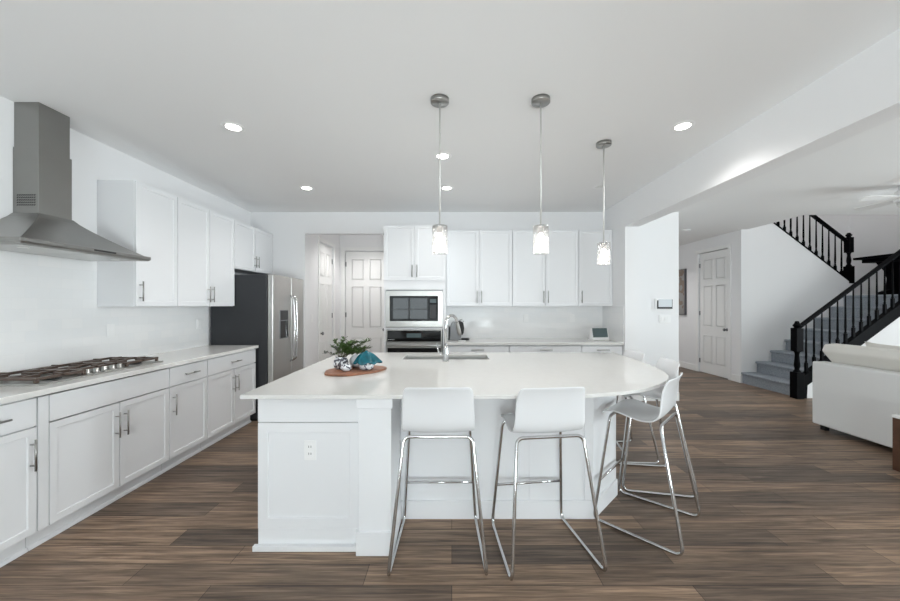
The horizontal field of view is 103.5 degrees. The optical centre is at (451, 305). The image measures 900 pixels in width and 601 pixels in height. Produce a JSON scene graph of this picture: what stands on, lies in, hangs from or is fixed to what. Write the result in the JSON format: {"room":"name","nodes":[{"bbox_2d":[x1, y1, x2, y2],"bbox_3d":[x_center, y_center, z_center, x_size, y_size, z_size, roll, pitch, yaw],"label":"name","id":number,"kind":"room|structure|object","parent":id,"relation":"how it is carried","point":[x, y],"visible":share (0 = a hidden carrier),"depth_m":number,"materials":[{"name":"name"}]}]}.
{"room":"kitchen","nodes":[
{"label":"kitchen","id":0,"kind":"room"},
{"bbox_2d":[0,96,250,397],"bbox_3d":[-3.050,0.015,0.840,0.120,2.810,9.120,0,0,0],"label":"wall","id":1,"kind":"structure","parent":0,"point":[93,160],"depth_m":2.97,"materials":[{"name":"white paint"}]},
{"bbox_2d":[0,102,150,260],"bbox_3d":[-2.739,-0.873,2.493,0.501,1.034,0.894,0,0,0],"label":"range hood","id":2,"kind":"object","parent":1,"relation":"attached to","point":[40,222],"visible":1,"depth_m":2.42,"materials":[{"name":"metal"}]},
{"bbox_2d":[0,250,207,375],"bbox_3d":[-2.986,-0.013,2.473,0.008,0.995,3.745,0,0,0],"label":"backsplash","id":3,"kind":"structure","parent":1,"relation":"attached to","point":[50,314],"depth_m":2.76,"materials":[{"name":"tile"}]},
{"bbox_2d":[107,324,114,337],"bbox_3d":[-2.978,0.220,3.100,0.008,0.116,0.070,0,0,0],"label":"wall outlet","id":4,"kind":"object","parent":3,"relation":"attached to","point":[110,327],"visible":1,"depth_m":3.10,"materials":[{"name":"white plastic"}]},
{"bbox_2d":[197,319,200,328],"bbox_3d":[-2.978,0.220,4.180,0.008,0.116,0.070,0,0,0],"label":"wall outlet","id":5,"kind":"object","parent":3,"relation":"attached to","point":[198,320],"visible":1,"depth_m":4.18,"materials":[{"name":"white plastic"}]},
{"bbox_2d":[97,180,176,306],"bbox_3d":[-2.806,-0.523,3.217,0.367,1.067,0.453,0,0,0],"label":"upper cabinet","id":6,"kind":"object","parent":1,"relation":"attached to","point":[141,218],"visible":0.98,"depth_m":3.00,"materials":[{"name":"white paint"}]},
{"bbox_2d":[177,197,234,305],"bbox_3d":[-2.806,-0.523,3.898,0.367,1.067,0.901,0,0,0],"label":"upper cabinet","id":7,"kind":"object","parent":1,"relation":"attached to","point":[205,237],"visible":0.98,"depth_m":3.81,"materials":[{"name":"white paint"}]},
{"bbox_2d":[235,220,272,274],"bbox_3d":[-2.806,-0.756,4.814,0.367,0.602,0.920,0,0,0],"label":"upper cabinet","id":8,"kind":"object","parent":1,"relation":"attached to","point":[253,246],"visible":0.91,"depth_m":4.77,"materials":[{"name":"white paint"}]},
{"bbox_2d":[308,235,339,365],"bbox_3d":[-2.236,0.015,6.225,0.100,2.810,1.650,0,0,0],"label":"wall","id":9,"kind":"structure","parent":0,"point":[312,239],"depth_m":5.69,"materials":[{"name":"white paint"}]},
{"bbox_2d":[320,243,332,360],"bbox_3d":[-2.194,0.178,6.213,0.114,2.467,0.686,0,0,0],"label":"door","id":10,"kind":"structure","parent":9,"relation":"in","point":[326,261],"depth_m":6.21,"materials":[{"name":"white paint"}]},
{"bbox_2d":[318,236,334,361],"bbox_3d":[-2.177,0.145,6.210,0.018,2.550,0.820,0,0,0],"label":"trim","id":11,"kind":"structure","parent":9,"relation":"attached to","point":[319,238],"depth_m":5.86,"materials":[{"name":"white paint"}]},
{"bbox_2d":[340,235,383,343],"bbox_3d":[-1.493,0.015,6.990,1.386,2.810,0.120,0,0,0],"label":"wall","id":12,"kind":"structure","parent":0,"point":[345,240],"depth_m":6.93,"materials":[{"name":"white paint"}]},
{"bbox_2d":[341,247,383,349],"bbox_3d":[-1.670,0.145,6.921,0.960,2.550,0.018,0,0,0],"label":"trim","id":13,"kind":"structure","parent":12,"relation":"attached to","point":[343,249],"depth_m":6.91,"materials":[{"name":"white paint"}]},
{"bbox_2d":[345,252,383,351],"bbox_3d":[-1.673,0.178,6.938,0.826,2.467,0.114,0,0,0],"label":"door","id":14,"kind":"structure","parent":12,"relation":"in","point":[364,314],"depth_m":6.96,"materials":[{"name":"white paint"}]},
{"bbox_2d":[0,0,899,245],"bbox_3d":[3.000,-1.485,2.990,12.400,0.190,13.420,0,0,0],"label":"ceiling","id":15,"kind":"structure","parent":0,"point":[331,97],"depth_m":2.31,"materials":[{"name":"white paint"}]},
{"bbox_2d":[221,121,245,131],"bbox_3d":[-1.700,-1.387,2.764,0.170,0.006,0.170,0,0,0],"label":"recessed light","id":16,"kind":"object","parent":15,"relation":"in","point":[231,126],"visible":1,"depth_m":2.75,"materials":[{"name":"white glass"}]},
{"bbox_2d":[299,186,313,190],"bbox_3d":[-1.716,-1.387,4.200,0.170,0.006,0.170,0,0,0],"label":"recessed light","id":17,"kind":"object","parent":15,"relation":"in","point":[309,188],"visible":1,"depth_m":4.20,"materials":[{"name":"white"}]},
{"bbox_2d":[431,94,448,254],"bbox_3d":[-0.081,-0.869,2.390,0.124,1.042,0.124,0,0,0],"label":"pendant lamp","id":18,"kind":"object","parent":15,"relation":"hanging from","point":[439,101],"visible":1,"depth_m":2.38,"materials":[{"name":"white glass"}]},
{"bbox_2d":[434,152,451,159],"bbox_3d":[-0.084,-1.387,3.300,0.170,0.006,0.170,0,0,0],"label":"recessed light","id":19,"kind":"object","parent":15,"relation":"in","point":[444,155],"visible":0.87,"depth_m":3.28,"materials":[{"name":"white"}]},
{"bbox_2d":[441,186,453,190],"bbox_3d":[-0.060,-1.387,4.200,0.170,0.006,0.170,0,0,0],"label":"recessed light","id":20,"kind":"object","parent":15,"relation":"in","point":[446,188],"visible":0.96,"depth_m":4.20,"materials":[{"name":"white glass"}]},
{"bbox_2d":[531,94,549,254],"bbox_3d":[0.599,-0.869,2.390,0.124,1.042,0.124,0,0,0],"label":"pendant lamp","id":21,"kind":"object","parent":15,"relation":"hanging from","point":[540,101],"visible":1,"depth_m":2.38,"materials":[{"name":"white glass"}]},
{"bbox_2d":[592,184,607,188],"bbox_3d":[1.730,-1.387,4.150,0.170,0.006,0.170,0,0,0],"label":"recessed light","id":22,"kind":"object","parent":15,"relation":"in","point":[600,186],"visible":0.85,"depth_m":4.14,"materials":[{"name":"white"}]},
{"bbox_2d":[596,139,611,264],"bbox_3d":[1.297,-0.869,3.030,0.124,1.042,0.124,0,0,0],"label":"pendant lamp","id":23,"kind":"object","parent":15,"relation":"hanging from","point":[602,144],"visible":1,"depth_m":3.02,"materials":[{"name":"white glass"}]},
{"bbox_2d":[670,120,695,131],"bbox_3d":[1.790,-1.387,2.750,0.170,0.006,0.170,0,0,0],"label":"recessed light","id":24,"kind":"object","parent":15,"relation":"in","point":[684,125],"visible":1,"depth_m":2.74,"materials":[{"name":"white"}]},
{"bbox_2d":[854,186,899,210],"bbox_3d":[5.270,-1.255,4.100,0.791,0.270,0.791,0,0,45],"label":"ceiling fan","id":25,"kind":"object","parent":15,"relation":"hanging from","point":[895,198],"visible":1,"depth_m":4.14,"materials":[{"name":"white"}]},
{"bbox_2d":[0,367,899,600],"bbox_3d":[3.000,1.470,2.990,12.400,0.100,13.420,0,0,0],"label":"floor","id":26,"kind":"structure","parent":0,"point":[792,509],"depth_m":2.16,"materials":[{"name":"brown wood"}]},
{"bbox_2d":[0,397,36,567],"bbox_3d":[-2.670,0.970,1.817,0.636,0.900,0.461,0,0,0],"label":"base cabinet","id":27,"kind":"object","parent":26,"relation":"on","point":[18,433],"visible":0.99,"depth_m":1.97,"materials":[{"name":"white paint"}]},
{"bbox_2d":[25,368,168,550],"bbox_3d":[-2.670,0.976,2.528,0.636,0.888,0.954,0,0,0],"label":"base cabinet","id":28,"kind":"object","parent":26,"relation":"on","point":[97,444],"visible":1,"depth_m":2.38,"materials":[{"name":"white paint"}]},
{"bbox_2d":[101,360,206,472],"bbox_3d":[-2.670,0.970,3.241,0.636,0.900,0.466,0,0,0],"label":"base cabinet","id":29,"kind":"object","parent":26,"relation":"on","point":[187,387],"visible":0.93,"depth_m":3.21,"materials":[{"name":"white paint"}]},
{"bbox_2d":[200,349,255,449],"bbox_3d":[-2.670,0.970,3.904,0.636,0.900,0.851,0,0,0],"label":"base cabinet","id":30,"kind":"object","parent":26,"relation":"on","point":[230,376],"visible":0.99,"depth_m":3.83,"materials":[{"name":"white paint"}]},
{"bbox_2d":[211,274,302,420],"bbox_3d":[-2.542,0.517,4.812,0.837,1.805,0.905,0,0,0],"label":"refrigerator","id":31,"kind":"object","parent":26,"relation":"on","point":[267,312],"visible":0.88,"depth_m":4.36,"materials":[{"name":"silver metal"}]},
{"bbox_2d":[384,225,445,351],"bbox_3d":[-0.487,0.181,4.950,0.815,2.477,0.656,0,0,0],"label":"oven tower","id":32,"kind":"object","parent":26,"relation":"on","point":[410,263],"visible":0.66,"depth_m":4.67,"materials":[{"name":"white paint"}]},
{"bbox_2d":[386,290,442,326],"bbox_3d":[-0.494,0.043,4.889,0.752,0.493,0.482,0,0,0],"label":"microwave","id":33,"kind":"object","parent":32,"relation":"in","point":[404,308],"visible":0.99,"depth_m":4.65,"materials":[{"name":"grey metal"}]},
{"bbox_2d":[386,329,442,351],"bbox_3d":[-0.494,0.676,4.893,0.735,0.717,0.574,0,0,0],"label":"wall oven","id":34,"kind":"object","parent":32,"relation":"in","point":[398,340],"visible":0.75,"depth_m":4.65,"materials":[{"name":"grey metal"}]},
{"bbox_2d":[252,396,617,555],"bbox_3d":[0.046,0.975,2.884,2.393,0.891,1.752,0,0,0],"label":"kitchen island","id":35,"kind":"object","parent":26,"relation":"on","point":[343,499],"visible":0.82,"depth_m":2.08,"materials":[{"name":"white paint"}]},
{"bbox_2d":[304,440,315,459],"bbox_3d":[-0.827,0.843,2.076,0.064,0.111,0.011,0,0,0],"label":"power outlet","id":36,"kind":"object","parent":35,"relation":"attached to","point":[309,445],"visible":0.86,"depth_m":2.07,"materials":[{"name":"white plastic"}]},
{"bbox_2d":[240,352,668,398],"bbox_3d":[0.273,0.517,2.910,2.935,0.022,1.820,0,0,0],"label":"island countertop","id":37,"kind":"structure","parent":35,"relation":"on","point":[502,375],"depth_m":2.53,"materials":[{"name":"white stone"}]},
{"bbox_2d":[324,365,386,376],"bbox_3d":[-0.736,0.498,2.720,0.438,0.016,0.400,0,0,0],"label":"serving board","id":38,"kind":"object","parent":37,"relation":"on","point":[354,371],"visible":0.85,"depth_m":2.63,"materials":[{"name":"brown wood"}]},
{"bbox_2d":[340,363,351,370],"bbox_3d":[-0.792,0.464,2.660,0.084,0.051,0.084,0,0,0],"label":"cup","id":39,"kind":"object","parent":38,"relation":"on","point":[344,367],"visible":1,"depth_m":2.63,"materials":[{"name":"ceramic"}]},
{"bbox_2d":[324,336,370,368],"bbox_3d":[-0.824,0.366,2.788,0.368,0.248,0.211,0,0,-24],"label":"potted plant","id":40,"kind":"object","parent":38,"relation":"on","point":[339,360],"visible":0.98,"depth_m":2.75,"materials":[{"name":"green plant"}]},
{"bbox_2d":[349,354,358,366],"bbox_3d":[-0.757,0.442,2.835,0.120,0.096,0.120,0,0,0],"label":"jar","id":41,"kind":"object","parent":38,"relation":"on","point":[352,359],"visible":0.5,"depth_m":2.79,"materials":[{"name":"white ceramic"}]},
{"bbox_2d":[353,350,381,369],"bbox_3d":[-0.651,0.417,2.716,0.183,0.146,0.178,0,0,42],"label":"decorative ornament","id":42,"kind":"object","parent":38,"relation":"on","point":[366,360],"visible":1,"depth_m":2.67,"materials":[{"name":"ceramic"}]},
{"bbox_2d":[405,357,487,358],"bbox_3d":[-0.057,0.639,3.495,0.875,0.222,0.382,0,0,0],"label":"sink","id":43,"kind":"object","parent":37,"relation":"in","point":[405,357],"visible":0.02,"depth_m":3.66,"materials":[{"name":"metal"}]},
{"bbox_2d":[436,314,461,361],"bbox_3d":[-0.004,0.292,3.263,0.289,0.428,0.087,0,0,-41],"label":"faucet","id":44,"kind":"object","parent":37,"relation":"on","point":[445,353],"visible":1,"depth_m":3.19,"materials":[{"name":"silver metal"}]},
{"bbox_2d":[387,387,487,575],"bbox_3d":[-0.076,0.929,2.090,0.528,0.979,0.518,0,0,0],"label":"bar stool","id":45,"kind":"object","parent":26,"relation":"on","point":[427,410],"visible":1,"depth_m":1.95,"materials":[{"name":"white plastic"}]},
{"bbox_2d":[448,345,508,351],"bbox_3d":[0.337,0.970,4.949,0.828,0.900,0.654,0,0,0],"label":"base cabinet","id":46,"kind":"object","parent":26,"relation":"on","point":[452,348],"visible":0.11,"depth_m":4.66,"materials":[{"name":"white paint"}]},
{"bbox_2d":[509,345,580,351],"bbox_3d":[1.229,0.970,4.949,0.948,0.900,0.654,0,0,0],"label":"base cabinet","id":47,"kind":"object","parent":26,"relation":"on","point":[512,348],"visible":0.15,"depth_m":4.66,"materials":[{"name":"white paint"}]},
{"bbox_2d":[447,338,623,344],"bbox_3d":[1.084,0.502,4.955,2.324,0.034,0.650,0,0,0],"label":"countertop","id":48,"kind":"structure","parent":47,"relation":"on","point":[472,341],"depth_m":4.78,"materials":[{"name":"white stone"}]},
{"bbox_2d":[448,319,468,339],"bbox_3d":[0.098,0.339,4.980,0.295,0.291,0.120,0,0,0],"label":"kettle","id":49,"kind":"object","parent":48,"relation":"on","point":[452,331],"visible":0.78,"depth_m":4.92,"materials":[{"name":"grey metal"}]},
{"bbox_2d":[589,328,608,340],"bbox_3d":[2.061,0.398,4.966,0.250,0.173,0.108,0,0,-8],"label":"smart display","id":50,"kind":"object","parent":48,"relation":"on","point":[595,333],"visible":1,"depth_m":4.93,"materials":[{"name":"white plastic"}]},
{"bbox_2d":[491,387,606,580],"bbox_3d":[0.528,0.929,2.086,0.528,0.979,0.518,0,0,-7],"label":"bar stool","id":51,"kind":"object","parent":26,"relation":"on","point":[538,410],"visible":1,"depth_m":1.94,"materials":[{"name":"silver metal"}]},
{"bbox_2d":[581,345,621,402],"bbox_3d":[1.975,0.970,4.949,0.536,0.900,0.654,0,0,0],"label":"base cabinet","id":52,"kind":"object","parent":26,"relation":"on","point":[617,349],"visible":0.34,"depth_m":4.66,"materials":[{"name":"white paint"}]},
{"bbox_2d":[616,349,659,464],"bbox_3d":[1.603,0.929,3.427,0.518,0.979,0.528,0,0,2],"label":"bar stool","id":53,"kind":"object","parent":26,"relation":"on","point":[633,354],"visible":0.22,"depth_m":3.27,"materials":[{"name":"silver metal"}]},
{"bbox_2d":[593,373,700,555],"bbox_3d":[1.288,0.929,2.349,0.518,0.979,0.528,0,0,44],"label":"bar stool","id":54,"kind":"object","parent":26,"relation":"on","point":[634,409],"visible":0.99,"depth_m":2.33,"materials":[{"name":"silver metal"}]},
{"bbox_2d":[616,357,697,497],"bbox_3d":[1.596,0.929,2.900,0.518,0.979,0.528,0,0,10],"label":"bar stool","id":55,"kind":"object","parent":26,"relation":"on","point":[670,367],"visible":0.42,"depth_m":2.73,"materials":[{"name":"silver metal"}]},
{"bbox_2d":[741,294,897,395],"bbox_3d":[6.844,0.020,6.500,3.108,2.800,1.996,0,0,0],"label":"staircase","id":56,"kind":"structure","parent":26,"relation":"on","point":[773,375],"depth_m":6.08,"materials":[{"name":"grey carpet"}]},
{"bbox_2d":[774,215,854,282],"bbox_3d":[6.399,-1.516,6.550,1.957,2.223,0.116,0,0,0],"label":"stair railing","id":57,"kind":"object","parent":56,"relation":"attached to","point":[848,271],"visible":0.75,"depth_m":6.54,"materials":[{"name":"black wood"}]},
{"bbox_2d":[790,249,899,398],"bbox_3d":[6.303,0.093,5.436,2.153,2.655,0.118,0,0,0],"label":"stair railing","id":58,"kind":"object","parent":56,"relation":"attached to","point":[799,381],"visible":0.94,"depth_m":5.43,"materials":[{"name":"black wood"}]},
{"bbox_2d":[853,253,899,294],"bbox_3d":[7.830,-0.527,6.070,0.840,0.695,0.980,0,0,0],"label":"console table","id":59,"kind":"object","parent":56,"relation":"on","point":[877,259],"visible":0.57,"depth_m":6.21,"materials":[{"name":"black wood"}]},
{"bbox_2d":[813,343,899,447],"bbox_3d":[4.660,0.928,3.180,0.960,0.984,1.890,0,0,0],"label":"sofa","id":60,"kind":"object","parent":26,"relation":"on","point":[856,393],"visible":0.95,"depth_m":3.68,"materials":[{"name":"white fabric"}]},
{"bbox_2d":[822,343,899,371],"bbox_3d":[4.424,0.693,3.625,0.308,0.513,0.960,0,0,0],"label":"cushion","id":61,"kind":"object","parent":60,"relation":"on","point":[875,358],"depth_m":3.70,"materials":[{"name":"white fabric"}]},
{"bbox_2d":[865,342,899,349],"bbox_3d":[4.690,0.673,3.714,0.238,0.540,0.540,0,0,6],"label":"throw pillow","id":62,"kind":"object","parent":60,"relation":"on","point":[869,344],"visible":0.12,"depth_m":3.81,"materials":[{"name":"white fabric"}]},
{"bbox_2d":[892,415,899,471],"bbox_3d":[3.985,1.183,2.860,0.346,0.475,0.436,0,0,0],"label":"side table","id":63,"kind":"object","parent":26,"relation":"on","point":[896,418],"visible":1,"depth_m":3.05,"materials":[{"name":"brown wood"}]},
{"bbox_3d":[-2.670,0.970,1.132,0.636,0.900,0.902,0,0,0],"label":"base cabinet","id":64,"kind":"object","parent":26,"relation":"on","visible":0},
{"bbox_2d":[0,345,258,404],"bbox_3d":[-2.675,0.502,2.509,0.630,0.034,3.658,0,0,0],"label":"countertop","id":65,"kind":"structure","parent":64,"relation":"on","point":[8,394],"depth_m":2.68,"materials":[{"name":"white stone"}]},
{"bbox_2d":[0,356,162,385],"bbox_3d":[-2.705,0.459,2.590,0.450,0.052,0.920,0,0,0],"label":"gas cooktop","id":66,"kind":"object","parent":65,"relation":"in","point":[51,374],"visible":1,"depth_m":2.43,"materials":[{"name":"metal"}]},
{"bbox_2d":[251,212,678,391],"bbox_3d":[0.193,0.015,5.340,6.366,2.810,0.120,0,0,0],"label":"wall","id":67,"kind":"structure","parent":0,"point":[658,238],"depth_m":5.28,"materials":[{"name":"white paint"}]},
{"bbox_2d":[446,230,511,305],"bbox_3d":[0.383,-0.523,5.096,0.920,1.067,0.367,0,0,0],"label":"upper cabinet","id":68,"kind":"object","parent":67,"relation":"attached to","point":[478,262],"visible":0.97,"depth_m":4.96,"materials":[{"name":"white paint"}]},
{"bbox_2d":[447,306,601,337],"bbox_3d":[1.081,0.248,5.276,2.313,0.473,0.008,0,0,0],"label":"backsplash","id":69,"kind":"structure","parent":67,"relation":"attached to","point":[479,321],"depth_m":5.27,"materials":[{"name":"tile"}]},
{"bbox_2d":[512,230,577,305],"bbox_3d":[1.308,-0.523,5.096,0.922,1.067,0.367,0,0,0],"label":"upper cabinet","id":70,"kind":"object","parent":67,"relation":"attached to","point":[551,279],"visible":0.85,"depth_m":4.96,"materials":[{"name":"white paint"}]},
{"bbox_2d":[578,230,611,305],"bbox_3d":[2.008,-0.523,5.096,0.470,1.067,0.367,0,0,0],"label":"upper cabinet","id":71,"kind":"object","parent":67,"relation":"attached to","point":[594,280],"visible":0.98,"depth_m":4.96,"materials":[{"name":"white paint"}]},
{"bbox_2d":[639,392,678,400],"bbox_3d":[2.898,1.355,5.273,0.956,0.130,0.014,0,0,0],"label":"baseboard","id":72,"kind":"structure","parent":67,"relation":"attached to","point":[640,397],"depth_m":5.27,"materials":[{"name":"white paint"}]},
{"bbox_2d":[655,299,672,308],"bbox_3d":[3.147,-0.020,5.267,0.255,0.160,0.026,0,0,0],"label":"control panel","id":73,"kind":"object","parent":67,"relation":"attached to","point":[659,303],"visible":1,"depth_m":5.26,"materials":[{"name":"white plastic"}]},
{"bbox_2d":[659,315,670,322],"bbox_3d":[3.170,0.200,5.274,0.170,0.116,0.011,0,0,0],"label":"light switch","id":74,"kind":"object","parent":67,"relation":"attached to","point":[662,318],"visible":1,"depth_m":5.27,"materials":[{"name":"white plastic"}]},
{"bbox_2d":[679,230,746,382],"bbox_3d":[5.350,0.015,8.050,0.100,2.810,3.100,0,0,0],"label":"wall","id":75,"kind":"structure","parent":0,"point":[737,239],"depth_m":6.83,"materials":[{"name":"white paint"}]},
{"bbox_2d":[679,269,686,314],"bbox_3d":[5.277,-0.305,8.450,0.047,1.050,0.880,0,0,0],"label":"wall picture","id":76,"kind":"object","parent":75,"relation":"attached to","point":[682,272],"visible":0.44,"depth_m":8.05,"materials":[{"name":"grey"}]},
{"bbox_2d":[679,361,740,382],"bbox_3d":[5.293,1.355,8.000,0.014,0.130,3.000,0,0,0],"label":"baseboard","id":77,"kind":"structure","parent":75,"relation":"attached to","point":[736,378],"depth_m":7.76,"materials":[{"name":"white paint"}]},
{"bbox_2d":[699,249,727,378],"bbox_3d":[5.308,0.159,7.213,0.114,2.507,0.826,0,0,0],"label":"door","id":78,"kind":"structure","parent":75,"relation":"in","point":[713,266],"depth_m":7.20,"materials":[{"name":"white paint"}]},
{"bbox_2d":[696,244,730,379],"bbox_3d":[5.291,0.125,7.210,0.018,2.590,0.960,0,0,0],"label":"trim","id":79,"kind":"structure","parent":75,"relation":"attached to","point":[728,246],"depth_m":6.78,"materials":[{"name":"white paint"}]},
{"bbox_2d":[605,28,899,399],"bbox_3d":[2.333,0.015,0.840,0.174,2.810,8.880,0,0,0],"label":"wall","id":80,"kind":"structure","parent":0,"point":[861,94],"depth_m":2.55,"materials":[{"name":"white paint"}]},
{"bbox_2d":[602,306,623,342],"bbox_3d":[2.242,0.248,4.951,0.008,0.473,0.642,0,0,0],"label":"backsplash","id":81,"kind":"structure","parent":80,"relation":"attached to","point":[612,316],"depth_m":4.88,"materials":[{"name":"tile"}]},
{"bbox_2d":[747,223,851,371],"bbox_3d":[6.380,-0.225,6.550,1.960,3.290,0.100,0,0,0],"label":"wall","id":82,"kind":"structure","parent":0,"point":[787,283],"depth_m":6.50,"materials":[{"name":"white paint"}]},
{"bbox_2d":[775,215,848,271],"bbox_3d":[6.950,-1.280,7.550,3.100,5.400,0.100,0,0,0],"label":"wall","id":83,"kind":"structure","parent":0,"point":[840,223],"depth_m":7.50,"materials":[{"name":"white paint"}]},
{"bbox_2d":[807,317,899,397],"bbox_3d":[6.411,0.593,5.468,1.978,1.654,0.055,0,0,0],"label":"wall","id":84,"kind":"structure","parent":0,"point":[890,335],"depth_m":5.44,"materials":[{"name":"white paint"}]},
{"bbox_2d":[849,215,899,294],"bbox_3d":[8.450,-1.280,6.525,0.100,5.400,1.950,0,0,0],"label":"wall","id":85,"kind":"structure","parent":0,"point":[873,235],"depth_m":7.09,"materials":[{"name":"white paint"}]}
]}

